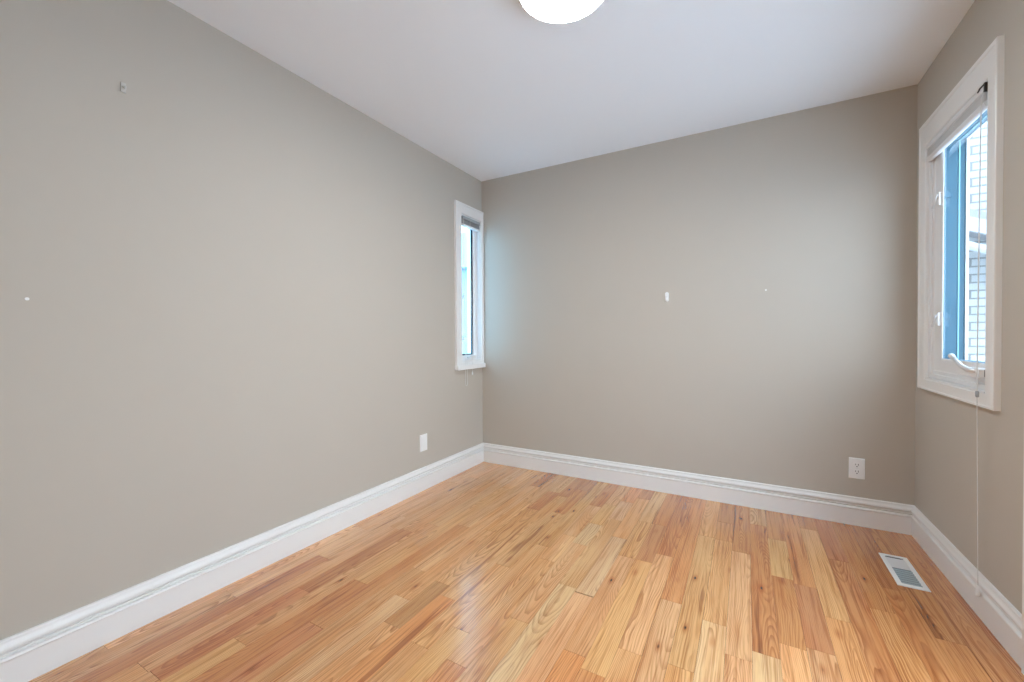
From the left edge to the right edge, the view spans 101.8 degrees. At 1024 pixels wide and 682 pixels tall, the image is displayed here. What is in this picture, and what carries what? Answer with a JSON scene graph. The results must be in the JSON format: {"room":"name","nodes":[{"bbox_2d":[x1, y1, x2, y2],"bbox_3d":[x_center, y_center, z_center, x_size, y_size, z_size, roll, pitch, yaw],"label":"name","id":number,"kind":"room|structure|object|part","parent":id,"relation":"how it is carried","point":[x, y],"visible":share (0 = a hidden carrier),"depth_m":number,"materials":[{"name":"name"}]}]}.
{"room":"empty bedroom","nodes":[
{"label":"empty bedroom","id":0,"kind":"room"},
{"bbox_2d":[0,0,482,639],"bbox_3d":[-1.102,-0.146,2.275,0.130,2.440,3.460,0,1,29],"label":"wall","id":1,"kind":"structure","parent":0,"point":[236,324],"depth_m":1.71,"materials":[{"name":"beige paint"}]},
{"bbox_2d":[120,82,126,92],"bbox_3d":[-1.429,-0.938,1.534,0.025,0.036,0.015,0,1,29],"label":"clip","id":2,"kind":"object","parent":1,"relation":"attached to","point":[123,85],"visible":1,"depth_m":1.54,"materials":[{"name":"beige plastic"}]},
{"bbox_2d":[0,443,483,681],"bbox_3d":[-1.031,0.993,2.252,0.020,0.161,3.200,0,1,29],"label":"baseboard","id":3,"kind":"structure","parent":1,"relation":"attached to","point":[26,655],"depth_m":1.71,"materials":[{"name":"white wood"}]},
{"bbox_2d":[420,433,426,451],"bbox_3d":[-0.630,0.727,2.973,0.010,0.118,0.074,0,1,29],"label":"wall outlet","id":4,"kind":"object","parent":1,"relation":"attached to","point":[423,438],"visible":1,"depth_m":2.96,"materials":[{"name":"white plastic"}]},
{"bbox_2d":[454,200,485,370],"bbox_3d":[-0.402,-0.442,3.480,0.166,1.346,0.398,0,1,29],"label":"window","id":5,"kind":"structure","parent":1,"relation":"in","point":[475,259],"depth_m":3.58,"materials":[{"name":"white wood"}]},
{"bbox_3d":[-0.385,-0.435,3.509,0.032,1.166,0.262,0,1,29],"label":"sash","id":6,"kind":"part","parent":5,"relation":"part of","materials":[{"name":"white plastic"}]},
{"bbox_2d":[461,215,479,383],"bbox_3d":[-0.340,-0.327,3.482,0.065,1.381,0.259,0,1,29],"label":"window blind","id":7,"kind":"object","parent":5,"relation":"attached to","point":[466,222],"visible":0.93,"depth_m":3.43,"materials":[{"name":"white plastic"}]},
{"bbox_3d":[-0.379,-0.314,3.373,0.022,1.360,0.031,0,1,29],"label":"pull cord","id":8,"kind":"part","parent":7,"relation":"part of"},
{"bbox_3d":[-0.352,-0.949,3.482,0.029,0.015,0.248,0,1,29],"label":"rail","id":9,"kind":"part","parent":7,"relation":"part of","materials":[{"name":"white plastic"}]},
{"bbox_3d":[-0.337,-0.367,3.447,0.019,1.245,0.003,0,1,29],"label":"pull cord","id":10,"kind":"part","parent":7,"relation":"part of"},
{"bbox_3d":[-0.342,0.212,3.457,0.036,0.038,0.398,0,1,29],"label":"sill","id":11,"kind":"part","parent":5,"relation":"part of","materials":[{"name":"white wood"}]},
{"bbox_2d":[28,462,1023,681],"bbox_3d":[0.186,1.176,1.569,3.073,0.200,3.460,0,1,29],"label":"floor","id":12,"kind":"structure","parent":0,"point":[489,572],"depth_m":1.69,"materials":[{"name":"brown wood"}]},
{"bbox_2d":[879,553,930,591],"bbox_3d":[1.806,1.061,1.923,0.107,0.005,0.305,0,1,29],"label":"floor vent","id":13,"kind":"object","parent":12,"relation":"in","point":[901,569],"visible":1,"depth_m":1.91,"materials":[{"name":"white metal"}]},
{"bbox_2d":[168,0,974,181],"bbox_3d":[0.173,-1.424,1.536,3.073,0.120,3.460,0,1,29],"label":"ceiling","id":14,"kind":"structure","parent":0,"point":[492,89],"depth_m":2.03,"materials":[{"name":"white paint"}]},
{"bbox_2d":[520,0,603,23],"bbox_3d":[0.193,-1.333,1.559,0.346,0.062,0.346,0,1,29],"label":"ceiling light","id":15,"kind":"object","parent":14,"relation":"attached to","point":[549,11],"visible":1,"depth_m":1.64,"materials":[{"name":"white glass"}]},
{"bbox_2d":[481,84,917,504],"bbox_3d":[0.997,-0.166,3.003,2.813,2.440,0.130,0,1,29],"label":"wall","id":16,"kind":"structure","parent":0,"point":[586,355],"depth_m":2.71,"materials":[{"name":"beige paint"}]},
{"bbox_2d":[665,292,668,301],"bbox_3d":[1.067,-0.304,2.870,0.024,0.069,0.033,0,1,29],"label":"wall hook","id":17,"kind":"object","parent":16,"relation":"attached to","point":[666,293],"visible":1,"depth_m":2.87,"materials":[{"name":"white plastic"}]},
{"bbox_2d":[483,443,913,534],"bbox_3d":[0.966,0.974,2.952,2.813,0.161,0.020,0,1,29],"label":"baseboard","id":18,"kind":"structure","parent":16,"relation":"attached to","point":[851,510],"depth_m":2.72,"materials":[{"name":"white wood"}]},
{"bbox_2d":[849,457,864,479],"bbox_3d":[1.977,0.731,2.385,0.072,0.118,0.009,0,1,29],"label":"wall outlet","id":19,"kind":"object","parent":16,"relation":"attached to","point":[856,465],"visible":1,"depth_m":2.38,"materials":[{"name":"white plastic"}]},
{"bbox_2d":[915,0,1023,613],"bbox_3d":[1.462,-0.141,0.830,0.130,2.440,3.460,0,1,29],"label":"wall","id":20,"kind":"structure","parent":0,"point":[945,427],"depth_m":1.56,"materials":[{"name":"beige paint"}]},
{"bbox_2d":[917,35,1004,410],"bbox_3d":[1.974,-0.425,1.815,0.179,1.348,0.771,0,1,29],"label":"window","id":21,"kind":"structure","parent":20,"relation":"in","point":[944,367],"depth_m":1.98,"materials":[{"name":"white wood"}]},
{"bbox_3d":[2.062,-0.100,2.031,0.016,0.065,0.045,0,1,13],"label":"lever","id":22,"kind":"part","parent":21,"relation":"part of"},
{"bbox_3d":[2.059,-0.679,2.024,0.016,0.065,0.045,0,1,13],"label":"lever","id":23,"kind":"part","parent":21,"relation":"part of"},
{"bbox_2d":[925,82,987,596],"bbox_3d":[1.934,-0.005,1.829,0.052,1.950,0.619,0,1,29],"label":"window blind","id":24,"kind":"object","parent":21,"relation":"attached to","point":[977,105],"visible":0.87,"depth_m":1.67,"materials":[{"name":"white plastic"}]},
{"bbox_3d":[1.942,-0.902,1.826,0.026,0.027,0.587,0,1,29],"label":"rail","id":25,"kind":"part","parent":24,"relation":"part of","materials":[{"name":"white plastic"}]},
{"bbox_3d":[1.782,-0.007,1.587,0.034,1.890,0.011,-1,1,-34],"label":"pull cord","id":26,"kind":"part","parent":24,"relation":"part of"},
{"bbox_3d":[1.964,-0.402,1.821,0.010,1.136,0.573,0,1,29],"label":"sash","id":27,"kind":"part","parent":21,"relation":"part of","materials":[{"name":"white plastic"}]},
{"bbox_3d":[1.817,0.094,1.673,0.020,0.061,0.139,0,1,18],"label":"handle","id":28,"kind":"part","parent":21,"relation":"part of","materials":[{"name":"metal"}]},
{"bbox_3d":[2.006,-0.400,1.798,0.086,1.232,0.677,0,1,29],"label":"frame","id":29,"kind":"part","parent":21,"relation":"part of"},
{"bbox_3d":[2.048,-0.400,1.774,0.010,1.232,0.677,0,1,29],"label":"brick mould","id":30,"kind":"part","parent":21,"relation":"part of","materials":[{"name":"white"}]},
{"bbox_2d":[911,505,1021,667],"bbox_3d":[1.924,0.984,1.808,0.020,0.161,1.072,0,1,29],"label":"baseboard","id":31,"kind":"structure","parent":20,"relation":"attached to","point":[1004,621],"depth_m":1.66,"materials":[{"name":"white wood"}]},
{"bbox_2d":[1021,471,1023,674],"bbox_3d":[1.313,0.023,0.664,0.106,2.118,1.496,0,1,29],"label":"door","id":32,"kind":"structure","parent":20,"relation":"in","point":[1022,661],"depth_m":1.34,"materials":[{"name":"white"}]},
{"label":"outside","id":33,"kind":"structure","parent":0,"visible":0},
{"bbox_3d":[-0.250,1.802,3.662,80.000,0.300,80.000,0,1,29],"label":"ground","id":34,"kind":"structure","parent":33,"visible":0},
{"bbox_2d":[462,232,467,353],"bbox_3d":[-1.319,-1.073,13.977,7.800,5.200,4.800,0,1,29],"label":"stucco house","id":35,"kind":"structure","parent":34,"relation":"on","point":[464,257],"depth_m":11.70,"materials":[{"name":"white"}]},
{"bbox_2d":[968,124,986,361],"bbox_3d":[5.576,-0.489,4.571,3.150,4.200,3.633,0,1,29],"label":"brick house","id":36,"kind":"structure","parent":34,"relation":"on","point":[975,207],"depth_m":3.89,"materials":[{"name":"grey brick"}]}
]}

